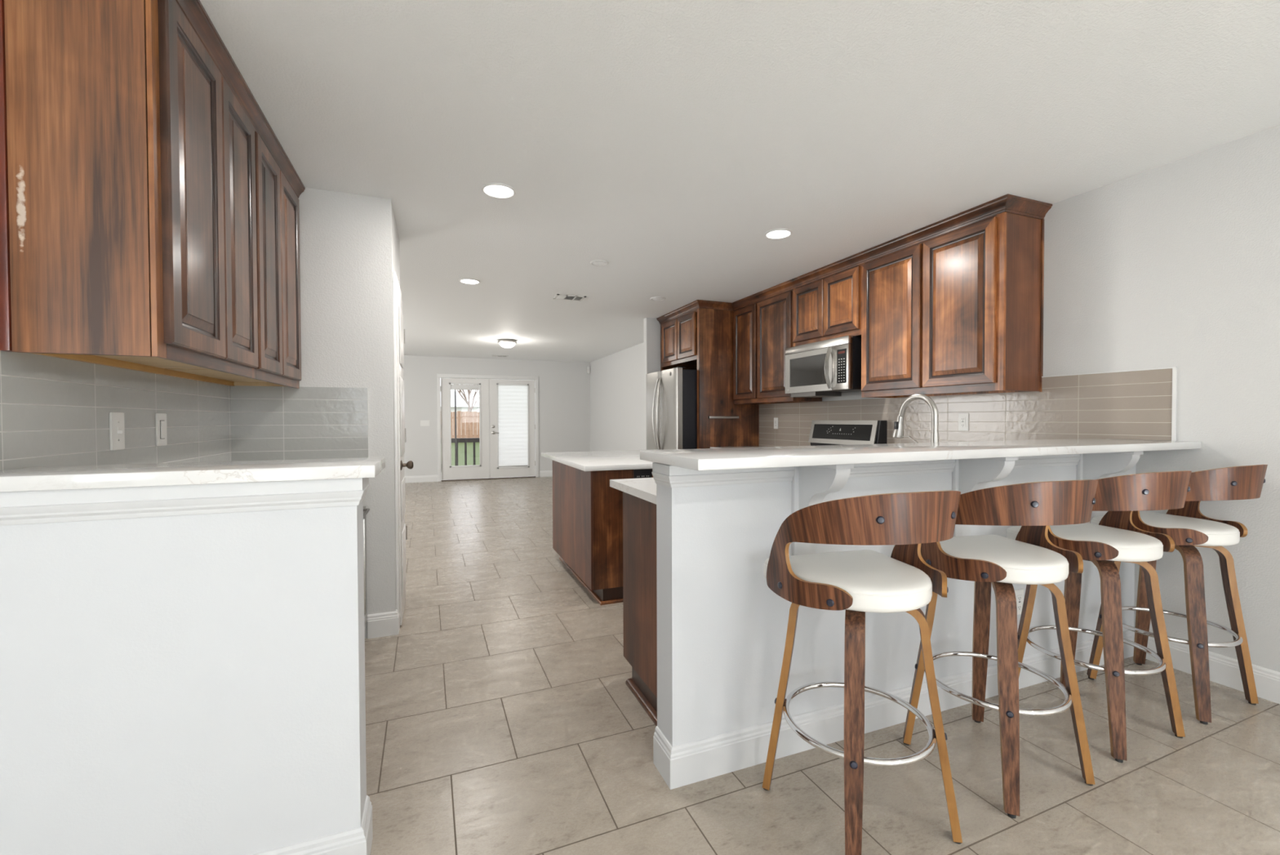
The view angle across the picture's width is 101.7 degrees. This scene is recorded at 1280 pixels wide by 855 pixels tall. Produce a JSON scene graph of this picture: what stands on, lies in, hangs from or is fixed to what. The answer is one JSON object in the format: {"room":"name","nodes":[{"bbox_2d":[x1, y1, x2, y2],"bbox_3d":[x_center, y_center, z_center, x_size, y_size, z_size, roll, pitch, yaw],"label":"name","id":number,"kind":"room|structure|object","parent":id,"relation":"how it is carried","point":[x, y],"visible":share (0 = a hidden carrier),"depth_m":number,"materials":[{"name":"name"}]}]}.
{"room":"kitchen","nodes":[
{"label":"kitchen","id":0,"kind":"room"},
{"bbox_2d":[242,187,399,638],"bbox_3d":[-3.077,-0.045,2.746,3.275,2.500,0.740,-1,1,-21],"label":"wall","id":1,"kind":"structure","parent":0,"point":[349,243],"depth_m":2.93,"materials":[{"name":"white paint"}]},
{"bbox_2d":[230,385,368,461],"bbox_3d":[-1.837,0.025,2.831,0.645,0.490,0.008,-1,1,-21],"label":"backsplash","id":2,"kind":"structure","parent":1,"relation":"attached to","point":[268,423],"depth_m":2.82,"materials":[{"name":"grey tile"}]},
{"bbox_2d":[367,608,399,638],"bbox_3d":[-1.478,1.129,3.004,0.160,0.133,0.050,-1,1,-21],"label":"baseboard","id":3,"kind":"structure","parent":1,"relation":"attached to","point":[384,624],"depth_m":2.98,"materials":[{"name":"white paint"}]},
{"bbox_2d":[392,271,413,629],"bbox_3d":[-1.488,0.141,3.318,0.096,2.100,0.570,-1,1,-21],"label":"door","id":4,"kind":"structure","parent":1,"relation":"in","point":[401,528],"depth_m":3.11,"materials":[{"name":"white paint"}]},
{"bbox_2d":[403,355,590,476],"bbox_3d":[-4.127,-0.168,10.486,7.070,2.500,0.140,-1,1,-21],"label":"wall","id":5,"kind":"structure","parent":0,"point":[563,387],"depth_m":11.02,"materials":[{"name":"white paint"}]},
{"bbox_2d":[404,475,437,482],"bbox_3d":[-5.673,1.032,9.815,3.480,0.133,0.015,-1,1,-21],"label":"baseboard","id":6,"kind":"structure","parent":5,"relation":"attached to","point":[419,478],"depth_m":10.33,"materials":[{"name":"white paint"}]},
{"bbox_2d":[420,420,429,426],"bbox_3d":[-4.269,-0.085,10.349,0.170,0.115,0.014,-1,1,-21],"label":"light switch","id":7,"kind":"object","parent":5,"relation":"attached to","point":[423,423],"visible":1,"depth_m":10.35,"materials":[{"name":"white plastic"}]},
{"bbox_2d":[436,373,538,481],"bbox_3d":[-3.137,-0.002,10.856,2.020,2.170,0.179,-1,1,-21],"label":"door","id":8,"kind":"structure","parent":5,"relation":"in","point":[508,448],"depth_m":10.87,"materials":[{"name":"white paint"}]},
{"bbox_2d":[450,384,479,390],"bbox_3d":[-3.575,-0.820,10.646,0.557,0.105,0.018,-1,1,-21],"label":"shade","id":9,"kind":"object","parent":8,"relation":"attached to","point":[466,387],"depth_m":10.64,"materials":[{"name":"white fabric"}]},
{"bbox_2d":[497,384,528,466],"bbox_3d":[-2.681,-0.043,11.007,0.606,1.701,0.006,-1,1,-21],"label":"cellular shade","id":10,"kind":"object","parent":8,"relation":"attached to","point":[513,399],"depth_m":11.01,"materials":[{"name":"white fabric"}]},
{"bbox_2d":[539,470,552,476],"bbox_3d":[-0.705,1.028,9.047,1.130,0.133,5.070,-1,1,-21],"label":"baseboard","id":11,"kind":"structure","parent":5,"relation":"attached to","point":[544,473],"depth_m":11.24,"materials":[{"name":"white paint"}]},
{"bbox_2d":[586,366,590,373],"bbox_3d":[-1.140,-1.269,11.518,0.065,0.150,0.057,-1,1,-21],"label":"sensor","id":12,"kind":"object","parent":5,"relation":"attached to","point":[588,367],"visible":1,"depth_m":11.50,"materials":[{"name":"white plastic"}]},
{"bbox_2d":[0,463,1136,854],"bbox_3d":[0.517,0.661,1.985,4.400,1.090,0.130,-1,1,-21],"label":"wall","id":13,"kind":"structure","parent":0,"point":[193,684],"depth_m":1.33,"materials":[{"name":"white paint"}]},
{"bbox_2d":[0,477,369,525],"bbox_3d":[-1.147,0.175,1.313,0.819,0.076,0.146,-1,1,-21],"label":"trim","id":14,"kind":"structure","parent":13,"relation":"attached to","point":[29,507],"depth_m":1.25,"materials":[{"name":"white paint"}]},
{"bbox_2d":[0,457,385,492],"bbox_3d":[-1.159,0.118,1.382,0.848,0.034,0.305,-1,1,-21],"label":"countertop","id":15,"kind":"structure","parent":13,"relation":"on","point":[122,475],"depth_m":1.28,"materials":[{"name":"white stone"}]},
{"bbox_2d":[249,795,373,854],"bbox_3d":[-1.147,1.156,1.331,0.815,0.133,0.142,-1,1,-21],"label":"baseboard","id":16,"kind":"structure","parent":13,"relation":"attached to","point":[357,840],"depth_m":1.39,"materials":[{"name":"white paint"}]},
{"bbox_2d":[651,462,795,487],"bbox_3d":[0.304,0.162,1.884,0.506,0.076,0.149,-1,1,-21],"label":"trim","id":17,"kind":"structure","parent":13,"relation":"attached to","point":[671,476],"depth_m":1.81,"materials":[{"name":"white paint"}]},
{"bbox_2d":[791,463,853,555],"bbox_3d":[0.645,0.303,1.842,0.096,0.370,0.219,-1,1,-21],"label":"corbel","id":18,"kind":"object","parent":13,"relation":"attached to","point":[811,484],"visible":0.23,"depth_m":1.86,"materials":[{"name":"white paint"}]},
{"bbox_2d":[653,629,1134,789],"bbox_3d":[1.322,1.132,2.300,2.680,0.133,0.145,-1,1,-21],"label":"baseboard","id":19,"kind":"structure","parent":13,"relation":"attached to","point":[689,762],"depth_m":1.95,"materials":[{"name":"white paint"}]},
{"bbox_2d":[848,459,955,477],"bbox_3d":[0.995,0.156,2.085,0.734,0.076,0.019,-1,1,-21],"label":"trim","id":20,"kind":"structure","parent":13,"relation":"attached to","point":[886,468],"depth_m":2.11,"materials":[{"name":"white paint"}]},
{"bbox_2d":[640,438,1201,470],"bbox_3d":[1.338,0.093,2.210,2.697,0.034,0.465,-1,1,-21],"label":"countertop","id":21,"kind":"structure","parent":13,"relation":"on","point":[731,458],"depth_m":1.90,"materials":[{"name":"white stone"}]},
{"bbox_2d":[951,456,1018,536],"bbox_3d":[1.418,0.295,2.145,0.096,0.370,0.219,-1,1,-21],"label":"corbel","id":22,"kind":"object","parent":13,"relation":"attached to","point":[968,475],"visible":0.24,"depth_m":2.16,"materials":[{"name":"white paint"}]},
{"bbox_2d":[1014,588,1023,614],"bbox_3d":[1.736,0.801,2.390,0.070,0.115,0.010,-1,1,-21],"label":"outlet","id":23,"kind":"object","parent":13,"relation":"attached to","point":[1019,593],"visible":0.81,"depth_m":2.39,"materials":[{"name":"white plastic"}]},
{"bbox_2d":[1016,594,1022,609],"bbox_3d":[1.737,0.801,2.388,0.034,0.068,0.003,-1,1,-21],"label":"socket","id":24,"kind":"object","parent":23,"relation":"attached to","point":[1019,597],"depth_m":2.39,"materials":[{"name":"white plastic"}]},
{"bbox_2d":[1013,453,1080,468],"bbox_3d":[1.776,0.149,2.391,0.754,0.076,0.019,-1,1,-21],"label":"trim","id":25,"kind":"structure","parent":13,"relation":"attached to","point":[1032,461],"depth_m":2.44,"materials":[{"name":"white paint"}]},
{"bbox_2d":[1075,450,1143,523],"bbox_3d":[2.209,0.288,2.455,0.096,0.370,0.219,-1,1,-21],"label":"corbel","id":26,"kind":"object","parent":13,"relation":"attached to","point":[1093,466],"visible":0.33,"depth_m":2.45,"materials":[{"name":"white paint"}]},
{"bbox_2d":[590,342,644,451],"bbox_3d":[-0.034,-0.161,9.292,0.320,2.500,5.070,-1,1,-21],"label":"wall","id":27,"kind":"structure","parent":0,"point":[616,379],"depth_m":9.80,"materials":[{"name":"white paint"}]},
{"bbox_2d":[643,317,660,449],"bbox_3d":[0.563,-0.122,6.750,1.065,2.500,0.100,-1,1,-21],"label":"wall","id":28,"kind":"structure","parent":0,"point":[651,326],"depth_m":6.53,"materials":[{"name":"white paint"}]},
{"bbox_2d":[200,0,1279,362],"bbox_3d":[-0.898,-1.344,2.259,7.200,0.100,18.100,-1,1,-21],"label":"ceiling","id":29,"kind":"structure","parent":0,"point":[661,142],"depth_m":2.21,"materials":[{"name":"white paint"}]},
{"bbox_2d":[458,278,479,284],"bbox_3d":[-1.549,-1.328,4.744,0.182,0.009,0.182,-1,1,-21],"label":"recessed light","id":30,"kind":"object","parent":29,"relation":"in","point":[468,281],"visible":1,"depth_m":4.73,"materials":[{"name":"white paint"}]},
{"bbox_2d":[461,279,478,284],"bbox_3d":[-1.549,-1.329,4.744,0.154,0.006,0.154,-1,1,-21],"label":"diffuser","id":31,"kind":"object","parent":30,"relation":"attached to","point":[464,281],"depth_m":4.73,"materials":[{"name":"white plastic"}]},
{"bbox_2d":[481,182,515,198],"bbox_3d":[-0.777,-1.300,2.869,0.182,0.009,0.182,-1,1,-21],"label":"recessed light","id":32,"kind":"object","parent":29,"relation":"in","point":[499,190],"visible":1,"depth_m":2.86,"materials":[{"name":"white paint"}]},
{"bbox_2d":[484,185,513,197],"bbox_3d":[-0.777,-1.300,2.869,0.154,0.006,0.154,-1,1,-21],"label":"diffuser","id":33,"kind":"object","parent":32,"relation":"attached to","point":[495,191],"depth_m":2.87,"materials":[{"name":"white plastic"}]},
{"bbox_2d":[491,355,507,356],"bbox_3d":[-2.777,-1.415,10.341,0.300,0.010,0.200,-1,1,-21],"label":"ceiling vent","id":34,"kind":"object","parent":29,"relation":"in","point":[492,355],"visible":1,"depth_m":10.35,"materials":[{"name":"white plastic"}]},
{"bbox_2d":[497,338,516,347],"bbox_3d":[-2.110,-1.327,8.284,0.300,0.123,0.300,-1,1,-21],"label":"dome light","id":35,"kind":"object","parent":29,"relation":"attached to","point":[505,343],"visible":1,"depth_m":8.19,"materials":[{"name":"white glass"}]},
{"bbox_2d":[553,293,586,301],"bbox_3d":[-0.728,-1.341,5.388,0.300,0.010,0.200,-1,1,-21],"label":"ceiling vent","id":36,"kind":"object","parent":29,"relation":"in","point":[559,296],"visible":1,"depth_m":5.37,"materials":[{"name":"white plastic"}]},
{"bbox_2d":[590,259,608,266],"bbox_3d":[-0.328,-1.321,4.202,0.148,0.014,0.148,-1,1,-21],"label":"recessed light","id":37,"kind":"object","parent":29,"relation":"in","point":[597,262],"visible":1,"depth_m":4.18,"materials":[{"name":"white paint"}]},
{"bbox_2d":[591,261,606,265],"bbox_3d":[-0.328,-1.320,4.202,0.120,0.012,0.120,-1,1,-21],"label":"grille","id":38,"kind":"object","parent":37,"relation":"attached to","point":[594,263],"depth_m":4.19,"materials":[{"name":"white metal"}]},
{"bbox_2d":[649,296,666,301],"bbox_3d":[0.188,-1.343,5.457,0.164,0.014,0.164,-1,1,-21],"label":"recessed light","id":39,"kind":"object","parent":29,"relation":"in","point":[656,298],"visible":1,"depth_m":5.43,"materials":[{"name":"white paint"}]},
{"bbox_2d":[651,297,663,300],"bbox_3d":[0.188,-1.342,5.457,0.136,0.012,0.136,-1,1,-21],"label":"grille","id":40,"kind":"object","parent":39,"relation":"attached to","point":[652,299],"depth_m":5.44,"materials":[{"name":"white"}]},
{"bbox_2d":[764,228,792,239],"bbox_3d":[0.943,-1.317,3.551,0.182,0.009,0.182,-1,1,-21],"label":"recessed light","id":41,"kind":"object","parent":29,"relation":"in","point":[776,233],"visible":1,"depth_m":3.54,"materials":[{"name":"white paint"}]},
{"bbox_2d":[766,230,790,238],"bbox_3d":[0.943,-1.317,3.551,0.154,0.006,0.154,-1,1,-21],"label":"diffuser","id":42,"kind":"object","parent":41,"relation":"attached to","point":[771,233],"depth_m":3.54,"materials":[{"name":"white plastic"}]},
{"bbox_2d":[364,476,1279,854],"bbox_3d":[-0.890,1.256,2.302,7.485,0.100,18.212,-1,1,-22],"label":"floor","id":43,"kind":"structure","parent":0,"point":[503,717],"depth_m":1.91,"materials":[{"name":"tile"}]},
{"bbox_2d":[363,506,369,625],"bbox_3d":[-1.709,0.745,2.550,0.648,0.879,0.615,-1,1,-21],"label":"appliance","id":44,"kind":"object","parent":43,"relation":"on","point":[366,511],"visible":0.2,"depth_m":2.89,"materials":[{"name":"silver plastic"}]},
{"bbox_2d":[552,460,653,604],"bbox_3d":[-0.026,0.722,4.232,1.116,0.899,1.252,-1,1,-21],"label":"kitchen island","id":45,"kind":"object","parent":43,"relation":"on","point":[588,512],"visible":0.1,"depth_m":3.54,"materials":[{"name":"brown wood"}]},
{"bbox_2d":[541,448,662,471],"bbox_3d":[-0.071,0.253,4.313,1.210,0.035,1.505,-1,1,-21],"label":"island countertop","id":46,"kind":"structure","parent":45,"relation":"on","point":[593,460],"depth_m":3.94,"materials":[{"name":"white stone"}]},
{"bbox_2d":[633,468,652,478],"bbox_3d":[0.020,0.331,3.589,0.135,0.085,0.007,-1,1,-21],"label":"outlet","id":47,"kind":"object","parent":45,"relation":"attached to","point":[637,473],"visible":0.81,"depth_m":3.59,"materials":[{"name":"black plastic"}]},
{"bbox_2d":[622,491,657,725],"bbox_3d":[0.938,0.746,2.568,1.972,0.899,0.646,-1,1,-21],"label":"base cabinet","id":48,"kind":"object","parent":43,"relation":"on","point":[639,515],"visible":0.16,"depth_m":2.29,"materials":[{"name":"brown wood"}]},
{"bbox_2d":[609,477,656,503],"bbox_3d":[1.063,0.269,3.058,2.576,0.035,1.480,-1,1,-21],"label":"countertop","id":49,"kind":"structure","parent":48,"relation":"on","point":[645,488],"depth_m":2.39,"materials":[{"name":"white stone"}]},
{"bbox_2d":[892,393,938,442],"bbox_3d":[1.413,0.042,2.672,0.056,0.428,0.276,-1,1,-21],"label":"faucet","id":50,"kind":"object","parent":49,"relation":"on","point":[898,432],"visible":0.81,"depth_m":2.65,"materials":[{"name":"silver metal"}]},
{"bbox_2d":[645,366,697,449],"bbox_3d":[0.627,0.227,6.173,0.992,1.780,0.900,-1,1,-21],"label":"refrigerator","id":51,"kind":"object","parent":43,"relation":"on","point":[671,394],"visible":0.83,"depth_m":5.70,"materials":[{"name":"silver metal"}]},
{"bbox_2d":[660,307,759,448],"bbox_3d":[0.795,-0.079,6.218,0.781,2.430,1.040,-1,1,-21],"label":"tall cabinet","id":52,"kind":"object","parent":43,"relation":"on","point":[700,340],"visible":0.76,"depth_m":5.71,"materials":[{"name":"brown wood"}]},
{"bbox_2d":[707,415,738,418],"bbox_3d":[0.914,-0.111,5.688,0.370,0.029,0.036,-1,1,-21],"label":"towel bar","id":53,"kind":"object","parent":52,"relation":"attached to","point":[708,416],"visible":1,"depth_m":5.67,"materials":[{"name":"silver metal"}]},
{"bbox_2d":[808,420,887,445],"bbox_3d":[1.531,0.536,4.463,0.680,1.193,0.802,-1,1,-21],"label":"range","id":54,"kind":"object","parent":43,"relation":"on","point":[822,432],"visible":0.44,"depth_m":4.46,"materials":[{"name":"silver metal"}]},
{"bbox_2d":[762,489,962,854],"bbox_3d":[0.684,0.688,1.602,0.532,1.048,0.504,-1,1,-21],"label":"bar stool","id":55,"kind":"object","parent":43,"relation":"on","point":[858,582],"visible":1,"depth_m":1.45,"materials":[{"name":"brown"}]},
{"bbox_2d":[902,479,1097,817],"bbox_3d":[1.275,0.682,1.841,0.542,1.048,0.516,-1,1,-21],"label":"bar stool","id":56,"kind":"object","parent":43,"relation":"on","point":[997,561],"visible":0.88,"depth_m":1.70,"materials":[{"name":"brown wood"}]},
{"bbox_2d":[1006,470,1191,762],"bbox_3d":[1.849,0.676,2.099,0.537,1.048,0.510,-1,1,-21],"label":"bar stool","id":57,"kind":"object","parent":43,"relation":"on","point":[1116,537],"visible":0.78,"depth_m":1.95,"materials":[{"name":"brown wood"}]},
{"bbox_2d":[1087,464,1267,724],"bbox_3d":[2.407,0.670,2.331,0.538,1.048,0.510,-1,1,-21],"label":"bar stool","id":58,"kind":"object","parent":43,"relation":"on","point":[1188,528],"visible":0.72,"depth_m":2.18,"materials":[{"name":"brown wood"}]},
{"bbox_3d":[1.235,0.700,5.307,0.621,0.899,0.990,-1,1,-21],"label":"base cabinet","id":59,"kind":"object","parent":43,"relation":"on","visible":0},
{"bbox_2d":[710,445,765,448],"bbox_3d":[1.231,0.232,5.301,0.626,0.035,0.994,-1,1,-21],"label":"countertop","id":60,"kind":"structure","parent":59,"relation":"on","point":[736,446],"depth_m":5.61,"materials":[{"name":"white stone"}]},
{"bbox_2d":[822,124,1279,671],"bbox_3d":[3.307,-0.038,1.043,0.120,2.500,12.530,-1,1,-21],"label":"wall","id":61,"kind":"structure","parent":0,"point":[1176,263],"depth_m":2.48,"materials":[{"name":"white paint"}]},
{"bbox_2d":[773,417,777,428],"bbox_3d":[1.453,-0.045,5.574,0.010,0.118,0.072,-1,1,-21],"label":"outlet","id":62,"kind":"object","parent":61,"relation":"attached to","point":[775,420],"visible":1,"depth_m":5.57,"materials":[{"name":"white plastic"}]},
{"bbox_2d":[733,288,822,404],"bbox_3d":[1.363,-0.766,5.316,0.352,1.030,1.025,-1,1,-21],"label":"upper cabinet","id":63,"kind":"object","parent":61,"relation":"attached to","point":[762,330],"visible":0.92,"depth_m":5.20,"materials":[{"name":"brown wood"}]},
{"bbox_2d":[792,263,862,346],"bbox_3d":[1.700,-0.996,4.450,0.352,0.545,0.827,-1,1,-21],"label":"upper cabinet","id":64,"kind":"object","parent":61,"relation":"attached to","point":[829,307],"visible":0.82,"depth_m":4.33,"materials":[{"name":"brown wood"}]},
{"bbox_2d":[785,335,861,397],"bbox_3d":[1.633,-0.497,4.473,0.468,0.452,0.786,-1,1,-21],"label":"microwave","id":65,"kind":"object","parent":64,"relation":"attached to","point":[831,367],"visible":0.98,"depth_m":4.32,"materials":[{"name":"silver metal"}]},
{"bbox_2d":[759,391,1037,446],"bbox_3d":[1.873,-0.006,4.526,0.008,0.472,2.940,-1,1,-21],"label":"backsplash","id":66,"kind":"structure","parent":61,"relation":"attached to","point":[998,416],"depth_m":3.90,"materials":[{"name":"beige tile"}]},
{"bbox_2d":[861,212,1044,397],"bbox_3d":[2.053,-0.737,3.565,0.360,1.035,1.087,-1,1,-21],"label":"upper cabinet","id":67,"kind":"object","parent":61,"relation":"attached to","point":[959,311],"visible":0.98,"depth_m":3.26,"materials":[{"name":"brown wood"}]},
{"bbox_2d":[656,194,1052,324],"bbox_3d":[1.268,-1.304,4.773,0.476,0.074,4.093,-1,1,-28],"label":"crown molding","id":68,"kind":"structure","parent":67,"relation":"attached to","point":[1009,203],"depth_m":3.68,"materials":[{"name":"brown wood"}]},
{"bbox_2d":[958,413,968,430],"bbox_3d":[2.229,-0.038,3.594,0.010,0.118,0.074,-1,1,-21],"label":"outlet","id":69,"kind":"object","parent":61,"relation":"attached to","point":[963,418],"visible":1,"depth_m":3.59,"materials":[{"name":"white plastic"}]},
{"bbox_2d":[960,417,965,426],"bbox_3d":[2.226,-0.038,3.593,0.003,0.068,0.034,-1,1,-21],"label":"socket","id":70,"kind":"object","parent":69,"relation":"attached to","point":[962,419],"depth_m":3.59,"materials":[{"name":"white plastic"}]},
{"bbox_2d":[1037,373,1106,439],"bbox_3d":[2.473,-0.023,2.997,0.008,0.552,0.344,-1,1,-21],"label":"backsplash","id":71,"kind":"structure","parent":61,"relation":"attached to","point":[1069,406],"depth_m":2.98,"materials":[{"name":"beige tile"}]},
{"bbox_2d":[1041,367,1172,377],"bbox_3d":[2.523,-0.299,2.856,0.012,0.005,0.605,-1,1,-21],"label":"trim","id":72,"kind":"structure","parent":61,"relation":"attached to","point":[1163,367],"depth_m":2.82,"materials":[{"name":"white paint"}]},
{"bbox_2d":[1105,368,1172,440],"bbox_3d":[2.585,-0.116,2.707,0.008,0.358,0.276,-1,1,-21],"label":"backsplash","id":73,"kind":"structure","parent":61,"relation":"attached to","point":[1139,405],"depth_m":2.70,"materials":[{"name":"beige tile"}]},
{"bbox_2d":[1171,366,1177,440],"bbox_3d":[2.636,-0.114,2.572,0.012,0.368,0.012,-1,1,-21],"label":"trim","id":74,"kind":"structure","parent":61,"relation":"attached to","point":[1174,368],"depth_m":2.57,"materials":[{"name":"white paint"}]},
{"bbox_2d":[1145,635,1279,703],"bbox_3d":[4.062,1.178,-1.038,0.015,0.133,8.070,-1,1,-21],"label":"baseboard","id":75,"kind":"structure","parent":61,"relation":"attached to","point":[1224,670],"depth_m":2.40,"materials":[{"name":"white paint"}]},
{"bbox_3d":[-1.880,-0.035,1.892,0.120,2.500,1.725,-1,1,-21],"label":"wall","id":76,"kind":"structure","parent":0,"visible":0},
{"bbox_2d":[0,350,231,470],"bbox_3d":[-1.843,0.039,1.977,0.008,0.490,1.595,-1,1,-21],"label":"backsplash","id":77,"kind":"structure","parent":76,"relation":"attached to","point":[55,411],"depth_m":1.65,"materials":[{"name":"grey tile"}]},
{"bbox_2d":[109,412,124,450],"bbox_3d":[-1.736,0.012,1.740,0.019,0.125,0.078,-1,1,-21],"label":"light switch","id":78,"kind":"object","parent":76,"relation":"attached to","point":[117,428],"visible":1,"depth_m":1.73,"materials":[{"name":"white plastic"}]},
{"bbox_2d":[0,0,258,377],"bbox_3d":[-1.557,-0.703,1.687,0.328,1.020,0.794,-1,1,-21],"label":"upper cabinet","id":79,"kind":"object","parent":76,"relation":"attached to","point":[128,205],"visible":1,"depth_m":1.35,"materials":[{"name":"brown wood"}]},
{"bbox_2d":[155,413,167,445],"bbox_3d":[-1.850,0.008,2.017,0.010,0.125,0.078,-1,1,-21],"label":"light switch","id":80,"kind":"object","parent":76,"relation":"attached to","point":[160,418],"visible":1,"depth_m":2.00,"materials":[{"name":"white plastic"}]},
{"bbox_2d":[159,131,301,388],"bbox_3d":[-1.839,-0.714,2.408,0.328,1.020,0.755,-1,1,-21],"label":"upper cabinet","id":81,"kind":"object","parent":76,"relation":"attached to","point":[277,209],"visible":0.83,"depth_m":2.38,"materials":[{"name":"brown wood"}]},
{"bbox_2d":[174,0,305,198],"bbox_3d":[-1.684,-1.250,2.021,0.343,0.074,1.591,-1,1,-21],"label":"crown molding","id":82,"kind":"structure","parent":76,"relation":"attached to","point":[193,11],"depth_m":1.89,"materials":[{"name":"brown wood"}]},
{"label":"outside","id":83,"kind":"structure","parent":0,"visible":0},
{"bbox_2d":[440,442,479,465],"bbox_3d":[-8.824,0.865,36.245,90.000,0.125,46.100,-1,1,-21],"label":"lawn","id":84,"kind":"structure","parent":83,"point":[460,445],"depth_m":20.43,"materials":[{"name":"green plant"}]},
{"bbox_2d":[450,410,479,438],"bbox_3d":[-9.868,-0.059,31.622,20.700,1.870,0.080,-1,1,-21],"label":"fence","id":85,"kind":"object","parent":84,"relation":"on","point":[466,423],"visible":0.05,"depth_m":31.34,"materials":[{"name":"brown wood"}]},
{"bbox_2d":[450,391,479,427],"bbox_3d":[-19.581,-1.117,41.720,13.000,3.720,9.000,-1,1,-21],"label":"sky","id":86,"kind":"structure","parent":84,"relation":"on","point":[461,405],"depth_m":40.44,"materials":[{"name":"white"}]},
{"bbox_2d":[457,377,479,411],"bbox_3d":[-11.798,-3.060,32.909,6.130,7.823,5.414,0,1,10],"label":"bare tree","id":87,"kind":"object","parent":84,"relation":"on","point":[469,409],"visible":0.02,"depth_m":33.29,"materials":[{"name":"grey plant"}]},
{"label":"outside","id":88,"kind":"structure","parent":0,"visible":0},
{"bbox_3d":[-3.670,1.124,12.135,14.000,0.100,2.560,-1,1,-21],"label":"floor","id":89,"kind":"structure","parent":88,"visible":0},
{"bbox_2d":[454,389,457,465],"bbox_3d":[-4.139,-0.227,11.694,0.036,2.620,0.036,-1,1,-21],"label":"porch post","id":90,"kind":"object","parent":89,"relation":"on","point":[455,458],"visible":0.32,"depth_m":11.68,"materials":[{"name":"black metal"}]},
{"bbox_2d":[451,437,479,465],"bbox_3d":[-3.345,0.634,12.663,7.000,0.780,0.100,-1,1,-21],"label":"porch railing","id":91,"kind":"object","parent":89,"relation":"on","point":[465,440],"visible":0.06,"depth_m":12.34,"materials":[{"name":"black paint"}]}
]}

